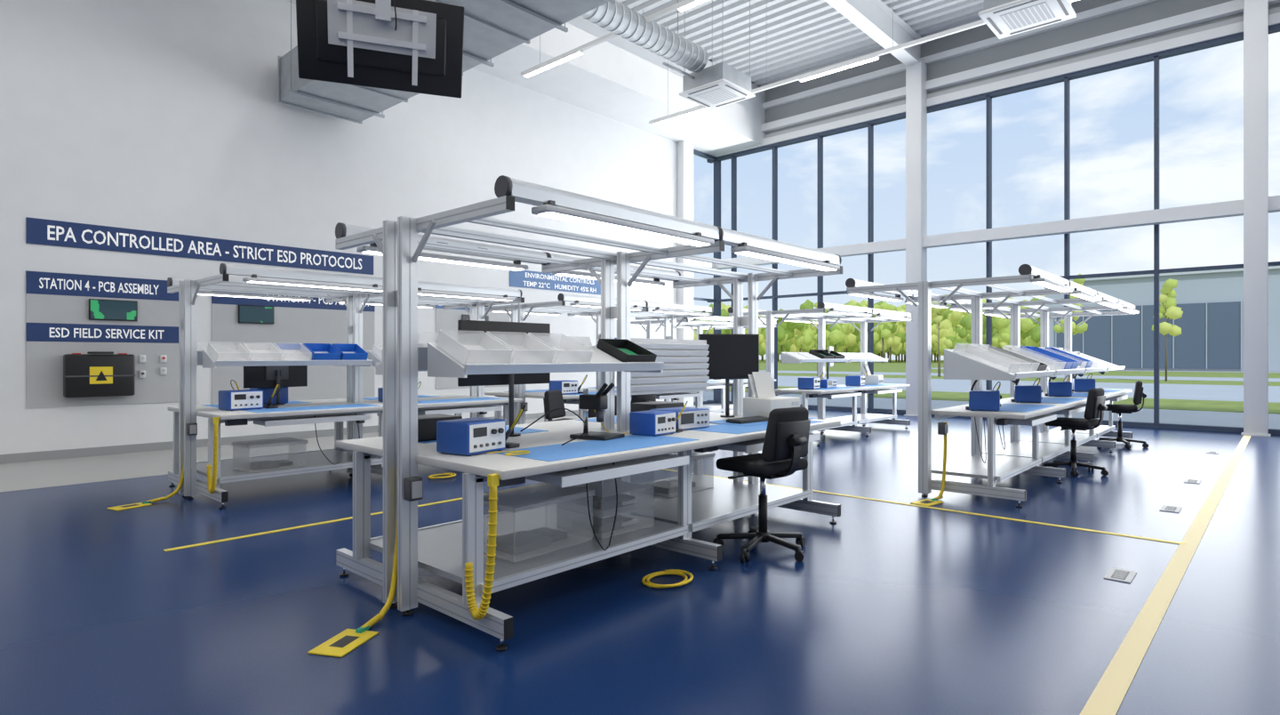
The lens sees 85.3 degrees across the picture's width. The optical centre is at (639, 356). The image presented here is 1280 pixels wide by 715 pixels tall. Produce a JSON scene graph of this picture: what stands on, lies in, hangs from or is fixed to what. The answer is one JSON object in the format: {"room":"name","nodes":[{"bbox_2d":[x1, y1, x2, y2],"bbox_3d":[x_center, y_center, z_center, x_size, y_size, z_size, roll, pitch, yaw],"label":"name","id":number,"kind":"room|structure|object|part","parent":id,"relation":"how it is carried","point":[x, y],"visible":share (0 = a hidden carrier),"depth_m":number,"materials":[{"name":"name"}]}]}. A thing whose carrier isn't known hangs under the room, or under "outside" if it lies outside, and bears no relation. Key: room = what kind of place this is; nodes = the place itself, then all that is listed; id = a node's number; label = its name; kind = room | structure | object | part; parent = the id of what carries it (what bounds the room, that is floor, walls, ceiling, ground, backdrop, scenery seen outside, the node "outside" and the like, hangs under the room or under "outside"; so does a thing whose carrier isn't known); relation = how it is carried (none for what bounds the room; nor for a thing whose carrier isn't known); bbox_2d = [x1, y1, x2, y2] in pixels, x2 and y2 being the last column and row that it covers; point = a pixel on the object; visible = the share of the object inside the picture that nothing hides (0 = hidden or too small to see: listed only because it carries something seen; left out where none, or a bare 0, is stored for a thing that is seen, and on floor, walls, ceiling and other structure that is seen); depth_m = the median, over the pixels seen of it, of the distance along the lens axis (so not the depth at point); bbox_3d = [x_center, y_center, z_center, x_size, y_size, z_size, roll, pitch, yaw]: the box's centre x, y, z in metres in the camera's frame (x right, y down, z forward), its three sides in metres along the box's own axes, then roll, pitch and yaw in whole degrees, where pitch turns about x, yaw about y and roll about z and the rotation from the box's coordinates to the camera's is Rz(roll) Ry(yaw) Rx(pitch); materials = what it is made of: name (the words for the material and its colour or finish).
{"room":"electronics assembly workshop","nodes":[
{"label":"electronics assembly workshop","id":0,"kind":"room"},
{"bbox_2d":[0,403,733,492],"bbox_3d":[-6.064,1.298,8.480,2.380,0.003,27.000,0,0,42],"label":"baseboard","id":1,"kind":"structure","parent":0,"point":[58,472],"depth_m":8.34,"materials":[{"name":"plastic"}]},
{"bbox_2d":[677,140,693,407],"bbox_3d":[1.179,-2.575,18.059,0.220,7.750,0.420,0,0,42],"label":"column","id":2,"kind":"structure","parent":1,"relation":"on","point":[684,148],"depth_m":17.93,"materials":[{"name":"white metal"}]},
{"bbox_2d":[0,0,765,454],"bbox_3d":[-6.465,-3.000,8.878,1.850,8.600,27.650,0,0,42],"label":"wall","id":3,"kind":"structure","parent":0,"point":[157,116],"depth_m":10.53,"materials":[{"name":"white paint"}]},
{"bbox_2d":[25,270,178,407],"bbox_3d":[-6.945,-0.210,9.119,0.214,1.700,1.660,0,0,42],"label":"sign panel","id":4,"kind":"object","parent":3,"relation":"attached to","point":[91,340],"visible":0.98,"depth_m":9.05,"materials":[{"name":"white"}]},
{"bbox_2d":[25,216,373,274],"bbox_3d":[-6.072,-1.560,10.230,0.012,0.320,4.480,0,0,42],"label":"banner sign","id":5,"kind":"object","parent":3,"relation":"attached to","point":[38,231],"visible":1,"depth_m":9.82,"materials":[{"name":"blue plastic"}]},
{"bbox_2d":[0,409,578,463],"bbox_3d":[-7.375,1.243,8.793,0.018,0.115,25.700,0,0,42],"label":"baseboard","id":6,"kind":"structure","parent":3,"relation":"attached to","point":[21,457],"depth_m":9.49,"materials":[{"name":"plastic"}]},
{"bbox_2d":[211,290,374,404],"bbox_3d":[-5.370,-0.185,10.977,0.046,1.770,2.470,0,0,42],"label":"sign panel","id":7,"kind":"object","parent":3,"relation":"attached to","point":[237,323],"visible":0.45,"depth_m":10.88,"materials":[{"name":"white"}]},
{"bbox_2d":[509,270,600,294],"bbox_3d":[-1.705,-1.600,15.038,0.012,0.360,2.770,0,0,42],"label":"banner sign","id":8,"kind":"object","parent":3,"relation":"attached to","point":[517,278],"visible":1,"depth_m":14.83,"materials":[{"name":"blue plastic"}]},
{"bbox_2d":[0,408,1279,714],"bbox_3d":[1.585,1.360,1.566,23.000,0.120,27.050,0,0,42],"label":"floor","id":9,"kind":"structure","parent":0,"point":[889,608],"depth_m":3.63,"materials":[{"name":"paint"}]},
{"bbox_2d":[106,263,524,510],"bbox_3d":[-3.273,0.254,7.386,1.832,2.096,3.874,0,0,42],"label":"station","id":10,"kind":"object","parent":9,"relation":"on","point":[268,374],"visible":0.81,"depth_m":6.79,"materials":[{"name":"silver metal"}]},
{"bbox_2d":[243,365,307,405],"bbox_3d":[-3.745,0.229,7.184,0.126,0.540,0.620,0,0,42],"label":"monitor","id":11,"kind":"object","parent":10,"relation":"on","point":[263,376],"depth_m":7.17,"materials":[{"name":"black plastic"}]},
{"bbox_2d":[543,389,573,421],"bbox_3d":[-0.875,0.854,8.347,0.615,0.892,0.644,0,0,22],"label":"chair","id":12,"kind":"object","parent":9,"relation":"on","point":[553,399],"visible":0.23,"depth_m":8.35,"materials":[{"name":"black plastic"}]},
{"bbox_2d":[307,175,842,656],"bbox_3d":[-0.292,0.254,4.579,1.820,2.096,3.843,0,0,42],"label":"workstation","id":13,"kind":"object","parent":9,"relation":"on","point":[494,551],"visible":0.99,"depth_m":4.00,"materials":[{"name":"silver metal"}]},
{"bbox_2d":[457,320,550,436],"bbox_3d":[-0.815,0.139,4.387,0.126,0.720,0.700,0,0,42],"label":"monitor","id":14,"kind":"object","parent":13,"relation":"on","point":[468,331],"depth_m":4.37,"materials":[{"name":"black plastic"}]},
{"bbox_3d":[0.211,0.070,5.145,0.046,0.400,0.970,0,0,42],"label":"cable panel","id":15,"kind":"part","parent":13,"relation":"part of","materials":[{"name":"white metal"}]},
{"bbox_2d":[698,333,759,416],"bbox_3d":[0.726,0.157,5.760,0.500,0.685,0.126,0,0,-6],"label":"monitor","id":16,"kind":"object","parent":13,"relation":"on","point":[731,356],"depth_m":5.70,"materials":[{"name":"black plastic"}]},
{"bbox_2d":[575,395,616,496],"bbox_3d":[-0.267,0.834,6.338,0.644,0.932,0.615,0,0,-28],"label":"chair","id":17,"kind":"object","parent":9,"relation":"on","point":[591,412],"visible":0.04,"depth_m":6.42,"materials":[{"name":"black plastic"}]},
{"bbox_2d":[484,293,714,423],"bbox_3d":[-0.534,0.253,10.411,1.820,2.094,3.312,0,0,42],"label":"workstation","id":18,"kind":"object","parent":9,"relation":"on","point":[571,392],"visible":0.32,"depth_m":9.83,"materials":[{"name":"silver metal"}]},
{"bbox_2d":[630,393,655,411],"bbox_3d":[-0.059,0.844,9.230,0.644,0.912,0.615,0,0,-38],"label":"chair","id":19,"kind":"object","parent":9,"relation":"on","point":[646,397],"visible":0.02,"depth_m":9.00,"materials":[{"name":"black plastic"}]},
{"bbox_2d":[630,315,777,413],"bbox_3d":[1.298,0.253,14.554,1.820,2.094,3.316,0,0,42],"label":"workstation","id":20,"kind":"object","parent":9,"relation":"on","point":[700,324],"visible":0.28,"depth_m":14.11,"materials":[{"name":"silver metal"}]},
{"bbox_2d":[163,435,1251,714],"bbox_3d":[-0.157,1.296,2.743,7.090,0.009,26.458,0,0,42],"label":"floor markings","id":21,"kind":"object","parent":9,"relation":"on","point":[1111,689],"depth_m":4.03,"materials":[{"name":"yellow paint"}]},
{"bbox_2d":[712,406,810,561],"bbox_3d":[0.843,0.814,4.630,0.644,0.972,0.615,0,0,-40],"label":"chair","id":22,"kind":"object","parent":9,"relation":"on","point":[788,429],"visible":0.98,"depth_m":4.47,"materials":[{"name":"black plastic"}]},
{"bbox_2d":[728,301,911,445],"bbox_3d":[3.142,0.253,11.825,1.820,2.094,3.456,0,0,42],"label":"workstation","id":23,"kind":"object","parent":9,"relation":"on","point":[821,388],"visible":0.9,"depth_m":11.50,"materials":[{"name":"silver metal"}]},
{"bbox_2d":[826,345,833,378],"bbox_3d":[3.150,0.164,11.640,0.126,0.670,0.500,0,0,22],"label":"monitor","id":24,"kind":"object","parent":23,"relation":"on","point":[830,349],"depth_m":11.60,"materials":[{"name":"black plastic"}]},
{"bbox_2d":[904,60,927,415],"bbox_3d":[6.115,-2.575,15.358,0.400,7.750,0.400,0,0,42],"label":"steel column","id":25,"kind":"structure","parent":9,"relation":"on","point":[916,74],"depth_m":15.23,"materials":[{"name":"white metal"}]},
{"bbox_2d":[824,0,926,66],"bbox_3d":[1.376,-6.700,1.723,11.600,0.600,27.000,0,0,42],"label":"rafters","id":26,"kind":"object","parent":25,"relation":"on","point":[874,18],"depth_m":13.94,"materials":[{"name":"white metal"}]},
{"bbox_2d":[845,264,1139,507],"bbox_3d":[4.653,0.255,8.625,1.820,2.096,6.759,0,0,42],"label":"workstation","id":27,"kind":"object","parent":9,"relation":"on","point":[1033,405],"visible":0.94,"depth_m":7.20,"materials":[{"name":"silver metal"}]},
{"bbox_2d":[1042,387,1108,476],"bbox_3d":[4.891,0.824,7.777,0.644,0.952,0.615,0,0,-42],"label":"chair","id":28,"kind":"object","parent":9,"relation":"on","point":[1095,406],"visible":0.94,"depth_m":7.62,"materials":[{"name":"black plastic"}]},
{"bbox_2d":[1097,380,1148,448],"bbox_3d":[6.995,0.824,10.064,0.615,0.952,0.644,0,0,34],"label":"chair","id":29,"kind":"object","parent":9,"relation":"on","point":[1139,394],"visible":0.79,"depth_m":9.92,"materials":[{"name":"black plastic"}]},
{"bbox_2d":[1240,0,1270,436],"bbox_3d":[10.208,-2.575,11.506,0.360,7.750,0.360,0,0,42],"label":"steel column","id":30,"kind":"structure","parent":9,"relation":"on","point":[1255,12],"depth_m":11.38,"materials":[{"name":"white metal"}]},
{"bbox_2d":[520,0,1076,125],"bbox_3d":[1.837,-5.978,1.844,20.000,2.045,17.290,0,0,42],"label":"ceiling lights","id":31,"kind":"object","parent":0,"point":[684,4],"depth_m":11.63},
{"bbox_2d":[296,0,464,98],"bbox_3d":[-2.186,-4.678,5.907,1.340,4.645,0.522,0,0,-20],"label":"monitor","id":32,"kind":"object","parent":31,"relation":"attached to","point":[404,45],"depth_m":5.94,"materials":[{"name":"black plastic"}]},
{"bbox_2d":[277,0,615,124],"bbox_3d":[0.786,-5.402,5.669,15.700,3.195,1.450,0,0,42],"label":"ventilation duct","id":33,"kind":"object","parent":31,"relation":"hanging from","point":[492,28],"visible":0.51,"depth_m":8.68,"materials":[{"name":"white metal"}]},
{"bbox_2d":[580,0,708,72],"bbox_3d":[-3.577,-5.872,6.592,0.412,2.256,13.550,0,0,42],"label":"ventilation duct","id":34,"kind":"object","parent":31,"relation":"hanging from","point":[617,18],"visible":0.88,"depth_m":10.48,"materials":[{"name":"silver metal"}]},
{"bbox_2d":[662,0,755,109],"bbox_3d":[1.091,-5.747,11.731,0.950,2.506,1.675,0,0,42],"label":"air conditioner","id":35,"kind":"object","parent":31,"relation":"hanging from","point":[720,84],"visible":1,"depth_m":11.80,"materials":[{"name":"white plastic"}]},
{"bbox_2d":[615,0,983,87],"bbox_3d":[1.669,-7.150,1.659,23.000,0.300,27.300,0,0,42],"label":"deck","id":36,"kind":"object","parent":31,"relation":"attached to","point":[789,38],"depth_m":14.85,"materials":[{"name":"white metal"}]},
{"bbox_2d":[978,0,1076,39],"bbox_3d":[4.886,-5.747,8.919,0.950,2.506,1.675,0,0,42],"label":"air conditioner","id":37,"kind":"object","parent":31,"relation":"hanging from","point":[1004,18],"visible":1,"depth_m":9.14,"materials":[{"name":"white plastic"}]},
{"bbox_2d":[693,0,1279,434],"bbox_3d":[10.204,-3.000,11.279,23.300,8.600,1.680,0,0,42],"label":"window frame","id":38,"kind":"structure","parent":0,"point":[1158,10],"depth_m":14.54,"materials":[{"name":"grey metal"}]},
{"bbox_2d":[693,0,1279,269],"bbox_3d":[10.208,-4.510,11.060,23.000,4.220,1.300,0,0,42],"label":"horizontal beam","id":39,"kind":"structure","parent":38,"relation":"attached to","point":[1233,26],"depth_m":13.89,"materials":[{"name":"white metal"}]},
{"label":"outside","id":40,"kind":"structure","parent":0,"visible":0},
{"bbox_2d":[435,304,509,389],"bbox_3d":[-3.187,-0.240,13.385,0.041,1.680,1.670,0,0,42],"label":"sign panel","id":41,"kind":"object","parent":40,"point":[446,320],"visible":0.31,"depth_m":13.01,"materials":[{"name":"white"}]},
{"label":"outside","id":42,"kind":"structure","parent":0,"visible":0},
{"bbox_2d":[693,359,1279,429],"bbox_3d":[61.288,1.375,114.144,280.000,0.150,300.000,0,0,42],"label":"ground","id":43,"kind":"structure","parent":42,"point":[1195,397],"depth_m":27.18,"materials":[{"name":"green plant"}]},
{"bbox_2d":[693,295,1044,362],"bbox_3d":[47.926,-8.745,190.877,132.443,20.091,124.568,0,0,42],"label":"trees","id":44,"kind":"object","parent":43,"relation":"on","point":[889,337],"visible":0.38,"depth_m":147.45,"materials":[{"name":"green plant"}]},
{"bbox_2d":[722,273,1183,381],"bbox_3d":[20.401,-1.659,43.082,36.573,5.917,3.030,0,0,40],"label":"young trees","id":45,"kind":"object","parent":43,"relation":"on","point":[1167,300],"visible":0.43,"depth_m":36.78,"materials":[{"name":"green plant"}]},
{"bbox_2d":[1044,265,1279,371],"bbox_3d":[79.807,-3.275,64.630,66.000,9.150,40.400,0,0,42],"label":"building","id":46,"kind":"structure","parent":43,"relation":"on","point":[1211,323],"depth_m":64.38,"materials":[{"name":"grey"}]}
]}

